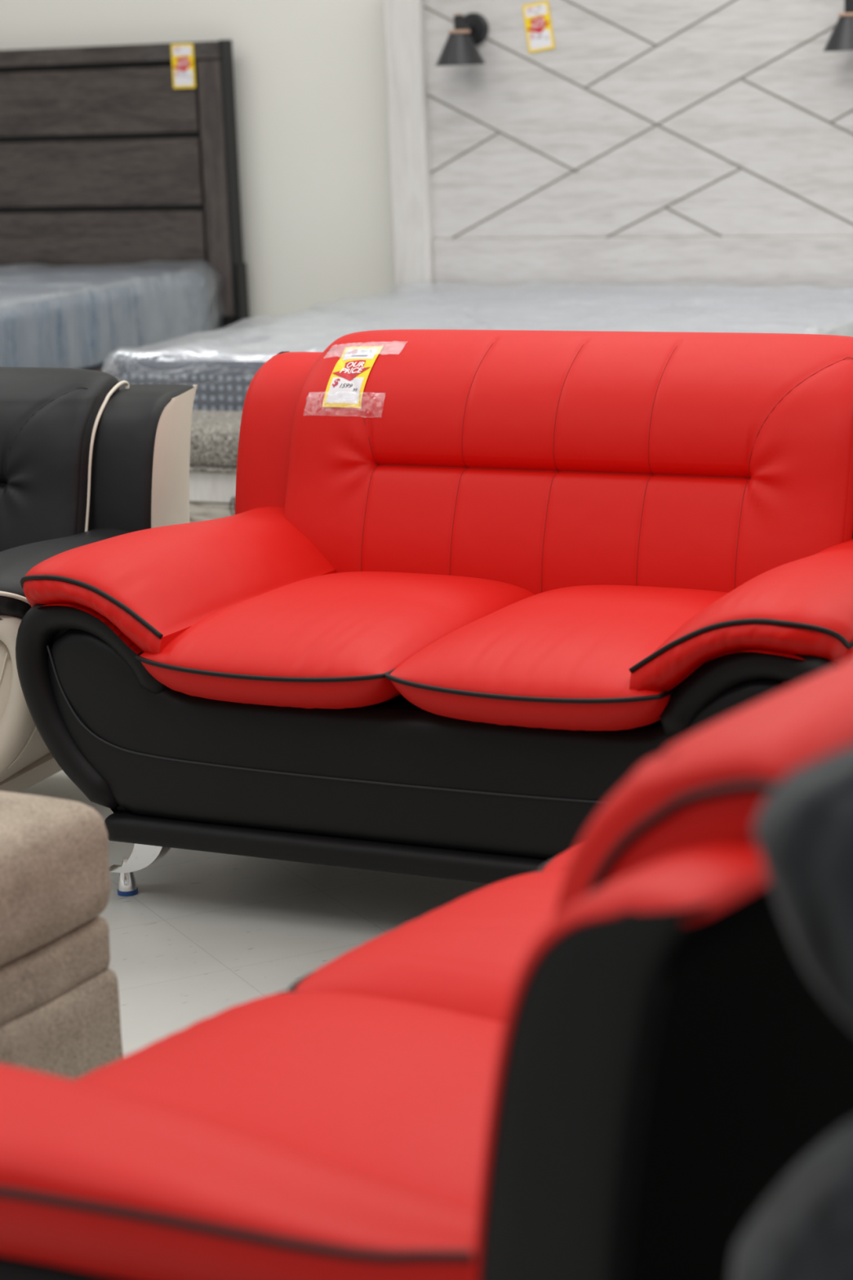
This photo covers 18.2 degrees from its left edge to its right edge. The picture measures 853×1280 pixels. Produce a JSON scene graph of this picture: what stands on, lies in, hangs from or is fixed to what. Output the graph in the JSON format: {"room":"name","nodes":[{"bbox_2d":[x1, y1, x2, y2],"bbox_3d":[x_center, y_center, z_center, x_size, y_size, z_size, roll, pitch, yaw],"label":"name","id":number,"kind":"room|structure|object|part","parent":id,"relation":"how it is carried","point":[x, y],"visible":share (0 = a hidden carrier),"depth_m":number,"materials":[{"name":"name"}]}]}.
{"room":"store","nodes":[
{"label":"store","id":0,"kind":"room"},
{"bbox_2d":[0,0,395,330],"bbox_3d":[0.740,-2.677,9.136,16.000,4.200,0.150,4,14,25],"label":"wall","id":1,"kind":"structure","parent":0,"point":[310,84],"depth_m":9.86,"materials":[{"name":"white paint"}]},
{"bbox_2d":[18,769,491,1057],"bbox_3d":[1.002,0.033,6.672,20.000,0.050,19.000,-2,12,0],"label":"floor","id":2,"kind":"structure","parent":0,"point":[203,935],"depth_m":4.69,"materials":[{"name":"tile"}]},
{"bbox_2d":[0,791,123,1079],"bbox_3d":[-0.947,0.499,3.552,0.826,0.534,0.755,4,14,27],"label":"ottoman","id":3,"kind":"object","parent":2,"relation":"on","point":[60,1008],"visible":0.81,"depth_m":3.54,"materials":[{"name":"beige fabric"}]},
{"bbox_2d":[0,791,111,966],"bbox_3d":[-0.954,0.335,3.516,0.826,0.198,0.754,4,14,27],"label":"cushion","id":4,"kind":"object","parent":3,"relation":"on","point":[55,885],"depth_m":3.53,"materials":[{"name":"beige fabric"}]},
{"bbox_2d":[0,367,197,792],"bbox_3d":[-1.234,-0.082,5.452,1.426,0.873,0.918,3,13,21],"label":"sofa","id":5,"kind":"object","parent":2,"relation":"on","point":[87,456],"visible":0.63,"depth_m":5.38,"materials":[{"name":"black leather"}]},
{"bbox_3d":[-1.364,0.116,5.141,1.319,0.315,0.028,3,13,21],"label":"panel","id":6,"kind":"part","parent":5,"relation":"part of","materials":[{"name":"beige leather"}]},
{"bbox_3d":[-1.222,0.206,5.518,1.113,0.046,0.799,3,13,21],"label":"rail","id":7,"kind":"part","parent":5,"relation":"part of","materials":[{"name":"beige leather"}]},
{"bbox_2d":[0,367,119,551],"bbox_3d":[-1.154,-0.325,5.629,1.058,0.481,0.290,3,13,21],"label":"cushion","id":8,"kind":"object","parent":5,"relation":"on","point":[54,421],"depth_m":5.39,"materials":[{"name":"black leather"}]},
{"bbox_2d":[0,527,129,619],"bbox_3d":[-0.748,-0.107,5.174,0.311,0.184,0.721,3,13,21],"label":"cushion","id":9,"kind":"object","parent":5,"relation":"on","point":[26,547],"depth_m":5.06,"materials":[{"name":"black leather"}]},
{"bbox_3d":[-0.517,-0.179,5.491,0.017,0.660,0.287,3,13,21],"label":"panel","id":10,"kind":"part","parent":5,"relation":"part of","materials":[{"name":"beige leather"}]},
{"bbox_2d":[0,39,248,381],"bbox_3d":[-1.917,-1.280,9.430,1.742,1.556,2.120,4,14,25],"label":"frame","id":11,"kind":"object","parent":2,"relation":"on","point":[105,163],"visible":0.73,"depth_m":10.05,"materials":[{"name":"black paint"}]},
{"bbox_2d":[0,269,208,368],"bbox_3d":[-1.935,-1.110,9.451,1.647,0.316,2.006,4,14,25],"label":"mattress","id":12,"kind":"object","parent":11,"relation":"on","point":[57,318],"visible":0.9,"depth_m":9.34,"materials":[{"name":"fabric"}]},
{"bbox_3d":[-1.940,-1.220,9.427,1.550,0.032,1.910,4,14,25],"label":"panel","id":13,"kind":"part","parent":12,"relation":"part of","materials":[{"name":"fabric"}]},
{"bbox_3d":[-1.242,-0.791,9.193,0.040,0.250,2.000,4,14,25],"label":"rail","id":14,"kind":"part","parent":11,"relation":"part of","materials":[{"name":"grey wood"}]},
{"bbox_3d":[-1.526,-2.217,10.153,1.720,0.063,0.049,4,14,25],"label":"rail","id":15,"kind":"part","parent":11,"relation":"part of","materials":[{"name":"grey wood"}]},
{"bbox_2d":[170,43,195,88],"bbox_3d":[-0.898,-2.118,9.837,0.094,0.160,0.003,4,14,25],"label":"price tag","id":16,"kind":"object","parent":11,"relation":"attached to","point":[182,55],"visible":1,"depth_m":9.84,"materials":[{"name":"yellow"}]},
{"bbox_2d":[173,56,192,71],"bbox_3d":[-0.899,-2.123,9.835,0.091,0.056,0.001,4,14,25],"label":"print","id":17,"kind":"object","parent":16,"relation":"on","point":[183,68],"depth_m":9.83},
{"bbox_3d":[-0.743,-0.953,10.083,0.090,0.545,0.040,4,14,25],"label":"headboard leg","id":18,"kind":"part","parent":11,"relation":"part of","materials":[{"name":"black paint"}]},
{"bbox_3d":[-0.719,-1.710,9.897,0.014,1.011,0.077,4,14,25],"label":"edge trim","id":19,"kind":"part","parent":11,"relation":"part of","materials":[{"name":"black paint"}]},
{"bbox_3d":[-0.684,-1.048,10.049,0.020,0.740,0.070,4,14,25],"label":"support leg","id":20,"kind":"part","parent":11,"relation":"part of","materials":[{"name":"black paint"}]},
{"bbox_2d":[0,658,852,1279],"bbox_3d":[0.365,0.351,2.884,1.000,1.007,2.071,7,15,36],"label":"sofa","id":21,"kind":"object","parent":2,"relation":"on","point":[603,1060],"visible":0.88,"depth_m":2.01,"materials":[{"name":"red leather"}]},
{"bbox_2d":[0,1063,477,1279],"bbox_3d":[-0.204,0.489,2.248,0.784,0.198,0.338,7,15,36],"label":"cushion","id":22,"kind":"object","parent":21,"relation":"on","point":[97,1183],"depth_m":2.12,"materials":[{"name":"red leather"}]},
{"bbox_2d":[74,991,502,1205],"bbox_3d":[-0.027,0.484,2.579,0.732,0.137,0.508,7,15,36],"label":"seat cushion","id":23,"kind":"object","parent":21,"relation":"on","point":[397,1086],"depth_m":2.58,"materials":[{"name":"red leather"}]},
{"bbox_2d":[294,870,566,1022],"bbox_3d":[0.267,0.386,2.971,0.732,0.136,0.508,7,15,36],"label":"seat cushion","id":24,"kind":"object","parent":21,"relation":"on","point":[465,955],"depth_m":2.96,"materials":[{"name":"red leather"}]},
{"bbox_2d":[542,843,577,871],"bbox_3d":[0.561,0.288,3.364,0.732,0.136,0.508,7,15,36],"label":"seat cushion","id":25,"kind":"object","parent":21,"relation":"on","point":[560,862],"depth_m":3.37,"materials":[{"name":"red leather"}]},
{"bbox_3d":[0.107,0.532,1.891,0.226,0.756,0.018,7,15,36],"label":"panel","id":26,"kind":"part","parent":21,"relation":"part of","materials":[{"name":"black leather"}]},
{"bbox_3d":[0.727,0.351,2.619,0.092,0.747,1.936,7,15,36],"label":"panel","id":27,"kind":"part","parent":21,"relation":"part of","materials":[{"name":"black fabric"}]},
{"bbox_2d":[15,329,852,896],"bbox_3d":[0.141,-0.030,4.790,1.550,0.949,1.008,4,14,26],"label":"loveseat","id":28,"kind":"object","parent":2,"relation":"on","point":[436,624],"visible":0.94,"depth_m":4.70,"materials":[{"name":"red leather"}]},
{"bbox_3d":[-0.524,0.378,4.849,0.139,0.090,0.040,4,14,26],"label":"leg","id":29,"kind":"part","parent":28,"relation":"part of","materials":[{"name":"silver metal"}]},
{"bbox_2d":[22,506,335,654],"bbox_3d":[-0.435,-0.119,4.969,0.338,0.200,0.784,4,14,26],"label":"armrest","id":30,"kind":"object","parent":28,"relation":"on","point":[142,592],"depth_m":4.73,"materials":[{"name":"red leather"}]},
{"bbox_3d":[0.152,0.284,4.857,1.210,0.050,0.868,4,14,26],"label":"rail","id":31,"kind":"part","parent":28,"relation":"part of","materials":[{"name":"black leather"}]},
{"bbox_2d":[139,571,535,708],"bbox_3d":[-0.135,-0.016,4.783,0.493,0.142,0.732,4,14,26],"label":"seat cushion","id":32,"kind":"object","parent":28,"relation":"on","point":[246,639],"depth_m":4.58,"materials":[{"name":"red leather"}]},
{"bbox_2d":[322,346,383,408],"bbox_3d":[-0.143,-0.511,5.173,0.088,0.106,0.119,4,14,26],"label":"price tag","id":33,"kind":"object","parent":28,"relation":"attached to","point":[346,384],"visible":1,"depth_m":5.16,"materials":[{"name":"yellow"}]},
{"bbox_2d":[333,360,370,381],"bbox_3d":[-0.145,-0.523,5.168,0.080,0.036,0.042,4,14,26],"label":"print","id":34,"kind":"object","parent":33,"relation":"attached to","point":[344,370],"depth_m":5.17,"materials":[{"name":"red"}]},
{"bbox_3d":[-0.036,0.184,4.462,1.434,0.343,0.030,4,14,26],"label":"panel","id":35,"kind":"part","parent":28,"relation":"part of","materials":[{"name":"black leather"}]},
{"bbox_2d":[389,584,728,730],"bbox_3d":[0.299,0.013,4.569,0.493,0.142,0.732,4,14,26],"label":"seat cushion","id":36,"kind":"object","parent":28,"relation":"on","point":[543,657],"depth_m":4.34,"materials":[{"name":"red leather"}]},
{"bbox_2d":[629,538,852,693],"bbox_3d":[0.638,-0.045,4.438,0.338,0.200,0.784,4,14,26],"label":"armrest","id":37,"kind":"object","parent":28,"relation":"on","point":[790,624],"depth_m":4.14,"materials":[{"name":"red leather"}]},
{"bbox_2d":[189,0,852,522],"bbox_3d":[0.291,-1.201,8.100,2.080,1.800,2.537,4,14,25],"label":"frame","id":38,"kind":"object","parent":2,"relation":"on","point":[656,142],"visible":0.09,"depth_m":9.15,"materials":[{"name":"white wood"}]},
{"bbox_3d":[-0.666,-0.271,7.388,0.970,0.226,0.012,4,14,25],"label":"drawer","id":39,"kind":"part","parent":38,"relation":"part of","materials":[{"name":"white wood"}]},
{"bbox_3d":[-0.137,-0.438,7.301,2.080,0.088,0.400,4,14,25],"label":"bench rail","id":40,"kind":"part","parent":38,"relation":"part of","materials":[{"name":"white wood"}]},
{"bbox_2d":[189,409,242,468],"bbox_3d":[-0.144,-0.533,7.273,2.070,0.117,0.415,4,14,25],"label":"bench cushion","id":41,"kind":"object","parent":38,"relation":"on","point":[215,434],"depth_m":7.27,"materials":[{"name":"fabric"}]},
{"bbox_2d":[229,497,235,515],"bbox_3d":[-0.466,-0.226,7.250,0.176,0.316,0.029,8,16,39],"label":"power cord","id":42,"kind":"object","parent":38,"relation":"hanging from","point":[232,497],"visible":0.08,"depth_m":7.27,"materials":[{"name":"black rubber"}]},
{"bbox_3d":[-0.040,-1.512,9.576,0.143,1.800,0.100,4,14,25],"label":"headboard post","id":43,"kind":"part","parent":38,"relation":"part of","materials":[{"name":"white wood"}]},
{"bbox_2d":[435,13,488,66],"bbox_3d":[0.117,-2.083,9.243,0.176,0.176,0.188,4,14,25],"label":"wall sconce","id":44,"kind":"object","parent":38,"relation":"attached to","point":[470,30],"visible":1,"depth_m":9.21,"materials":[{"name":"black metal"}]},
{"bbox_2d":[453,14,464,30],"bbox_3d":[0.112,-2.135,9.226,0.035,0.053,0.035,4,14,25],"label":"socket","id":45,"kind":"object","parent":44,"relation":"attached to","point":[459,24],"depth_m":9.21,"materials":[{"name":"black metal"}]},
{"bbox_3d":[0.116,-2.049,9.245,0.176,0.109,0.176,4,14,25],"label":"lamp shade","id":46,"kind":"part","parent":44,"relation":"part of","materials":[{"name":"black metal"}]},
{"bbox_3d":[0.141,-2.128,9.270,0.024,0.033,0.074,6,15,35],"label":"arm","id":47,"kind":"part","parent":44,"relation":"part of","materials":[{"name":"black metal"}]},
{"bbox_2d":[101,282,852,411],"bbox_3d":[0.366,-0.885,8.303,1.972,0.281,2.032,4,14,25],"label":"mattress","id":48,"kind":"object","parent":38,"relation":"on","point":[223,362],"visible":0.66,"depth_m":8.23,"materials":[{"name":"white fabric"}]},
{"bbox_3d":[0.367,-0.982,8.296,1.875,0.032,1.960,4,14,25],"label":"panel","id":49,"kind":"part","parent":48,"relation":"part of","materials":[{"name":"white fabric"}]},
{"bbox_2d":[522,0,555,53],"bbox_3d":[0.386,-2.116,9.204,0.118,0.173,0.004,4,14,26],"label":"price tag","id":50,"kind":"object","parent":38,"relation":"attached to","point":[537,19],"visible":1,"depth_m":9.20,"materials":[{"name":"yellow"}]},
{"bbox_2d":[526,16,550,33],"bbox_3d":[0.385,-2.123,9.203,0.092,0.057,0.001,4,14,25],"label":"print","id":51,"kind":"object","parent":50,"relation":"on","point":[539,29],"depth_m":9.20},
{"bbox_3d":[0.804,-1.820,9.097,1.754,0.880,0.035,4,14,25],"label":"headboard panel","id":52,"kind":"part","parent":38,"relation":"part of","materials":[{"name":"white wood"}]},
{"bbox_3d":[0.831,-1.131,9.246,1.754,0.529,0.048,4,14,25],"label":"rail","id":53,"kind":"part","parent":38,"relation":"part of","materials":[{"name":"white wood"}]},
{"bbox_2d":[822,0,852,51],"bbox_3d":[1.375,-2.001,8.646,0.176,0.176,0.188,4,14,25],"label":"wall sconce","id":54,"kind":"object","parent":38,"relation":"attached to","point":[841,38],"visible":1,"depth_m":8.60,"materials":[{"name":"black metal"}]},
{"bbox_3d":[1.374,-1.968,8.647,0.176,0.109,0.176,4,14,25],"label":"lamp shade","id":55,"kind":"part","parent":54,"relation":"part of","materials":[{"name":"black metal"}]},
{"bbox_2d":[844,0,852,13],"bbox_3d":[1.370,-2.054,8.628,0.035,0.053,0.035,4,14,25],"label":"socket","id":56,"kind":"object","parent":54,"relation":"attached to","point":[848,3],"depth_m":8.62,"materials":[{"name":"black metal"}]},
{"bbox_2d":[730,744,852,1279],"bbox_3d":[0.625,0.624,1.357,0.877,1.111,0.817,-2,12,0],"label":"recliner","id":57,"kind":"object","parent":2,"relation":"on","point":[803,828],"visible":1,"depth_m":1.54,"materials":[{"name":"black leather"}]},
{"bbox_2d":[730,1120,852,1279],"bbox_3d":[0.617,0.422,1.612,0.877,0.407,0.223,-2,12,0],"label":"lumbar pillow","id":58,"kind":"object","parent":57,"relation":"on","point":[803,1230],"depth_m":1.56,"materials":[{"name":"black leather"}]}
]}

